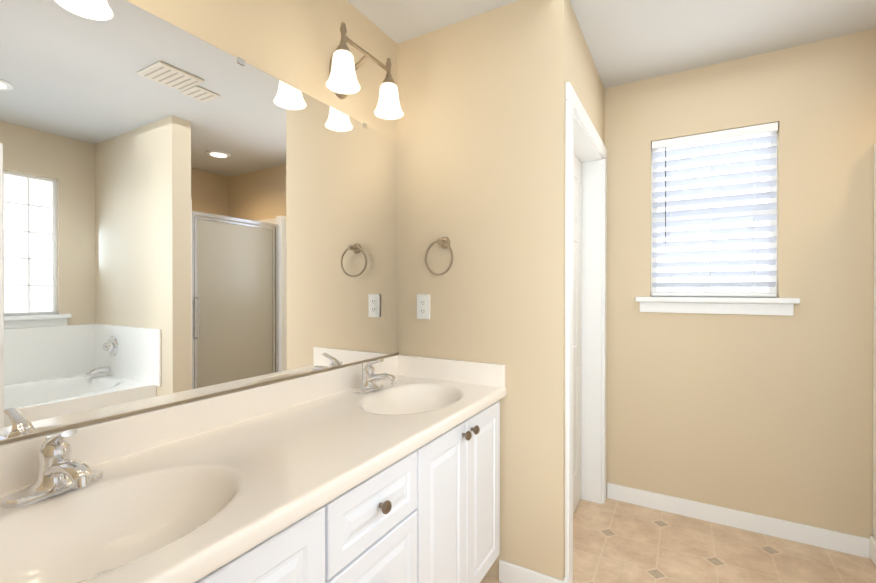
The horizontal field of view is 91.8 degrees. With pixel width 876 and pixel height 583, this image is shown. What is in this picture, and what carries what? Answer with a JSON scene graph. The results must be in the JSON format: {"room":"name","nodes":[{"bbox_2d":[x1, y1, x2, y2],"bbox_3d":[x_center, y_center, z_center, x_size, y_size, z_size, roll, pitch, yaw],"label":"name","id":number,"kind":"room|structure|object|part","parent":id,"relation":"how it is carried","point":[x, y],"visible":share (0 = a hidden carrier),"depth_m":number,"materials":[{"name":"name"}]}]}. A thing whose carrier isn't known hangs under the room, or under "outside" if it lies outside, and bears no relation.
{"room":"bathroom","nodes":[
{"label":"bathroom","id":0,"kind":"room"},
{"bbox_2d":[0,0,398,443],"bbox_3d":[-0.422,0.013,1.801,0.130,2.440,3.140,0,0,30],"label":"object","id":1,"kind":"object","parent":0,"point":[185,216],"depth_m":1.18,"materials":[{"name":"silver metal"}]},
{"bbox_2d":[326,22,402,118],"bbox_3d":[-0.310,-0.858,1.675,0.206,0.232,0.396,0,0,30],"label":"sconce","id":2,"kind":"object","parent":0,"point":[342,82],"visible":1,"depth_m":1.59,"materials":[{"name":"white glass"}]},
{"bbox_3d":[-0.390,-0.877,1.720,0.022,0.186,0.120,0,0,30],"label":"plate","id":3,"kind":"part","parent":2,"relation":"part of","materials":[{"name":"white glass"}]},
{"bbox_3d":[-0.342,-0.800,1.535,0.122,0.118,0.122,0,0,30],"label":"lamp shade","id":4,"kind":"part","parent":2,"relation":"part of","materials":[{"name":"white glass"}]},
{"bbox_3d":[-0.342,-0.913,1.535,0.054,0.120,0.054,0,0,30],"label":"stem","id":5,"kind":"part","parent":2,"relation":"part of","materials":[{"name":"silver metal"}]},
{"bbox_3d":[-0.326,-0.897,1.684,0.131,0.063,0.022,0,0,30],"label":"arm","id":6,"kind":"part","parent":2,"relation":"part of"},
{"bbox_3d":[-0.205,-0.801,1.772,0.122,0.118,0.122,0,0,30],"label":"lamp shade","id":7,"kind":"part","parent":2,"relation":"part of","materials":[{"name":"white glass"}]},
{"bbox_3d":[-0.205,-0.914,1.772,0.054,0.120,0.054,0,0,30],"label":"stem","id":8,"kind":"part","parent":2,"relation":"part of","materials":[{"name":"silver metal"}]},
{"bbox_2d":[397,0,533,579],"bbox_3d":[0.126,0.012,1.958,0.680,2.440,0.120,0,0,30],"label":"wall","id":9,"kind":"structure","parent":0,"point":[465,130],"depth_m":1.85,"materials":[{"name":"beige paint"}]},
{"bbox_2d":[417,294,429,318],"bbox_3d":[-0.070,0.072,1.996,0.072,0.116,0.008,0,0,30],"label":"outlet","id":10,"kind":"object","parent":9,"relation":"attached to","point":[423,306],"visible":1,"depth_m":1.99,"materials":[{"name":"white plastic"}]},
{"bbox_2d":[425,237,452,275],"bbox_3d":[0.008,-0.161,1.922,0.156,0.178,0.057,0,0,30],"label":"towel ring","id":11,"kind":"object","parent":9,"relation":"attached to","point":[444,242],"visible":0.94,"depth_m":1.92,"materials":[{"name":"silver metal"}]},
{"bbox_2d":[499,560,565,582],"bbox_3d":[0.381,1.188,1.738,0.278,0.090,0.013,0,0,30],"label":"baseboard","id":12,"kind":"structure","parent":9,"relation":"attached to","point":[510,572],"depth_m":1.76,"materials":[{"name":"white wood"}]},
{"bbox_2d":[533,0,568,580],"bbox_3d":[0.467,0.013,1.749,0.120,2.440,0.100,0,0,30],"label":"wall","id":13,"kind":"structure","parent":0,"point":[551,48],"depth_m":1.70,"materials":[{"name":"beige paint"}]},
{"bbox_2d":[569,0,604,142],"bbox_3d":[0.747,0.011,2.234,0.120,2.440,1.020,0,0,30],"label":"wall","id":14,"kind":"structure","parent":0,"point":[585,81],"depth_m":2.04,"materials":[{"name":"beige paint"}]},
{"bbox_2d":[573,153,581,512],"bbox_3d":[0.637,0.233,2.177,0.036,1.973,0.780,0,0,30],"label":"closet door","id":15,"kind":"structure","parent":14,"relation":"in","point":[577,313],"depth_m":2.41,"materials":[{"name":"white wood"}]},
{"bbox_2d":[565,82,606,582],"bbox_3d":[0.689,0.196,2.147,0.168,2.070,0.950,0,0,30],"label":"door frame","id":16,"kind":"structure","parent":14,"relation":"attached to","point":[591,478],"depth_m":2.46,"materials":[{"name":"white wood"}]},
{"bbox_3d":[0.754,-0.803,2.105,0.018,0.070,0.950,0,0,30],"label":"door trim casing top","id":17,"kind":"part","parent":16,"relation":"part of","materials":[{"name":"white wood"}]},
{"bbox_3d":[0.682,-0.763,2.146,0.152,0.012,0.786,0,0,30],"label":"door trim jamb","id":18,"kind":"part","parent":16,"relation":"part of","materials":[{"name":"white wood"}]},
{"bbox_2d":[347,0,875,88],"bbox_3d":[0.924,-1.234,1.017,3.240,0.060,3.140,0,0,30],"label":"ceiling","id":19,"kind":"structure","parent":0,"point":[629,41],"depth_m":1.92,"materials":[{"name":"white paint"}]},
{"bbox_2d":[480,497,875,582],"bbox_3d":[0.924,1.266,1.028,3.240,0.060,3.140,0,0,30],"label":"floor","id":20,"kind":"structure","parent":0,"point":[615,541],"depth_m":1.99,"materials":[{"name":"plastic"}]},
{"bbox_2d":[0,354,506,582],"bbox_3d":[-0.375,0.753,1.198,0.574,0.964,1.698,0,0,30],"label":"bathroom vanity","id":21,"kind":"object","parent":20,"relation":"on","point":[384,470],"visible":1,"depth_m":1.02,"materials":[{"name":"white"}]},
{"bbox_2d":[1,429,102,507],"bbox_3d":[-0.745,0.340,0.848,0.182,0.134,0.158,0,0,30],"label":"faucet","id":22,"kind":"object","parent":21,"relation":"on","point":[62,479],"depth_m":0.84,"materials":[{"name":"silver metal"}]},
{"bbox_3d":[-0.328,0.789,0.788,0.019,0.647,0.313,0,0,30],"label":"door","id":23,"kind":"part","parent":21,"relation":"part of","materials":[{"name":"white wood"}]},
{"bbox_3d":[-0.156,0.547,1.085,0.019,0.166,0.358,0,0,30],"label":"drawer","id":24,"kind":"part","parent":21,"relation":"part of","materials":[{"name":"white wood"}]},
{"bbox_3d":[-0.156,0.760,1.085,0.019,0.244,0.358,0,0,30],"label":"drawer","id":25,"kind":"part","parent":21,"relation":"part of","materials":[{"name":"white wood"}]},
{"bbox_2d":[353,359,396,393],"bbox_3d":[-0.243,0.336,1.714,0.182,0.134,0.158,0,0,30],"label":"faucet","id":26,"kind":"object","parent":21,"relation":"on","point":[369,385],"depth_m":1.71,"materials":[{"name":"silver metal"}]},
{"bbox_3d":[-0.134,0.543,1.072,0.032,0.032,0.032,0,0,30],"label":"knob","id":27,"kind":"part","parent":21,"relation":"part of","materials":[{"name":"brown metal"}]},
{"bbox_3d":[0.016,0.786,1.383,0.019,0.647,0.313,0,0,30],"label":"door","id":28,"kind":"part","parent":21,"relation":"part of","materials":[{"name":"white wood"}]},
{"bbox_3d":[0.100,0.500,1.477,0.032,0.032,0.032,0,0,30],"label":"knob","id":29,"kind":"part","parent":21,"relation":"part of","materials":[{"name":"brown metal"}]},
{"bbox_3d":[0.134,0.500,1.536,0.032,0.032,0.032,0,0,30],"label":"knob","id":30,"kind":"part","parent":21,"relation":"part of","materials":[{"name":"brown metal"}]},
{"bbox_3d":[0.174,0.785,1.657,0.019,0.647,0.313,0,0,30],"label":"door","id":31,"kind":"part","parent":21,"relation":"part of","materials":[{"name":"white wood"}]},
{"bbox_2d":[869,143,875,565],"bbox_3d":[2.233,0.277,1.335,1.043,1.915,1.046,0,0,30],"label":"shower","id":32,"kind":"object","parent":20,"relation":"on","point":[872,550],"visible":1,"depth_m":1.93,"materials":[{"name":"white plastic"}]},
{"bbox_2d":[604,28,875,538],"bbox_3d":[1.537,0.011,2.297,1.185,2.440,0.120,0,0,30],"label":"wall","id":33,"kind":"structure","parent":0,"point":[826,136],"depth_m":2.15,"materials":[{"name":"beige paint"}]},
{"bbox_2d":[651,122,777,297],"bbox_3d":[1.484,-0.412,2.313,0.577,0.885,0.111,0,0,30],"label":"window blind","id":34,"kind":"object","parent":33,"relation":"attached to","point":[713,214],"visible":1,"depth_m":2.30,"materials":[{"name":"white plastic"}]},
{"bbox_3d":[1.261,-0.413,2.474,0.030,0.885,0.034,0,0,30],"label":"frame","id":35,"kind":"part","parent":34,"relation":"part of","materials":[{"name":"white plastic"}]},
{"bbox_3d":[1.313,-0.402,2.399,0.002,0.825,0.002,0,0,30],"label":"cord","id":36,"kind":"part","parent":34,"relation":"part of","materials":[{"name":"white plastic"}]},
{"bbox_3d":[1.301,-0.402,2.378,0.002,0.825,0.002,0,0,30],"label":"cord","id":37,"kind":"part","parent":34,"relation":"part of","materials":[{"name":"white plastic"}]},
{"bbox_3d":[1.478,-0.402,2.304,0.002,0.825,0.002,0,0,30],"label":"cord","id":38,"kind":"part","parent":34,"relation":"part of","materials":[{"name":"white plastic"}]},
{"bbox_3d":[1.466,-0.402,2.283,0.002,0.825,0.002,0,0,30],"label":"cord","id":39,"kind":"part","parent":34,"relation":"part of","materials":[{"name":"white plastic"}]},
{"bbox_3d":[1.497,0.015,2.339,0.517,0.030,0.034,0,0,30],"label":"frame","id":40,"kind":"part","parent":34,"relation":"part of","materials":[{"name":"white"}]},
{"bbox_3d":[1.497,-0.412,2.337,0.517,0.030,0.034,0,0,30],"label":"frame","id":41,"kind":"part","parent":34,"relation":"part of","materials":[{"name":"white plastic"}]},
{"bbox_3d":[1.631,-0.401,2.188,0.002,0.825,0.002,0,0,30],"label":"cord","id":42,"kind":"part","parent":34,"relation":"part of","materials":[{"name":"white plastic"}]},
{"bbox_3d":[1.734,-0.411,2.200,0.030,0.885,0.034,0,0,30],"label":"frame","id":43,"kind":"part","parent":34,"relation":"part of","materials":[{"name":"white plastic"}]},
{"bbox_2d":[640,302,793,315],"bbox_3d":[1.455,0.089,2.266,0.687,0.060,0.016,0,0,30],"label":"apron","id":44,"kind":"object","parent":33,"relation":"attached to","point":[732,308],"visible":0.96,"depth_m":2.24,"materials":[{"name":"white wood"}]},
{"bbox_2d":[635,297,799,303],"bbox_3d":[1.471,0.045,2.294,0.727,0.028,0.150,0,0,30],"label":"window sill","id":45,"kind":"structure","parent":33,"relation":"attached to","point":[726,300],"depth_m":2.21,"materials":[{"name":"white wood"}]},
{"bbox_2d":[607,483,869,558],"bbox_3d":[1.504,1.186,2.244,1.145,0.090,0.013,0,0,30],"label":"baseboard","id":46,"kind":"structure","parent":33,"relation":"attached to","point":[820,537],"depth_m":2.19,"materials":[{"name":"white wood"}]}
]}

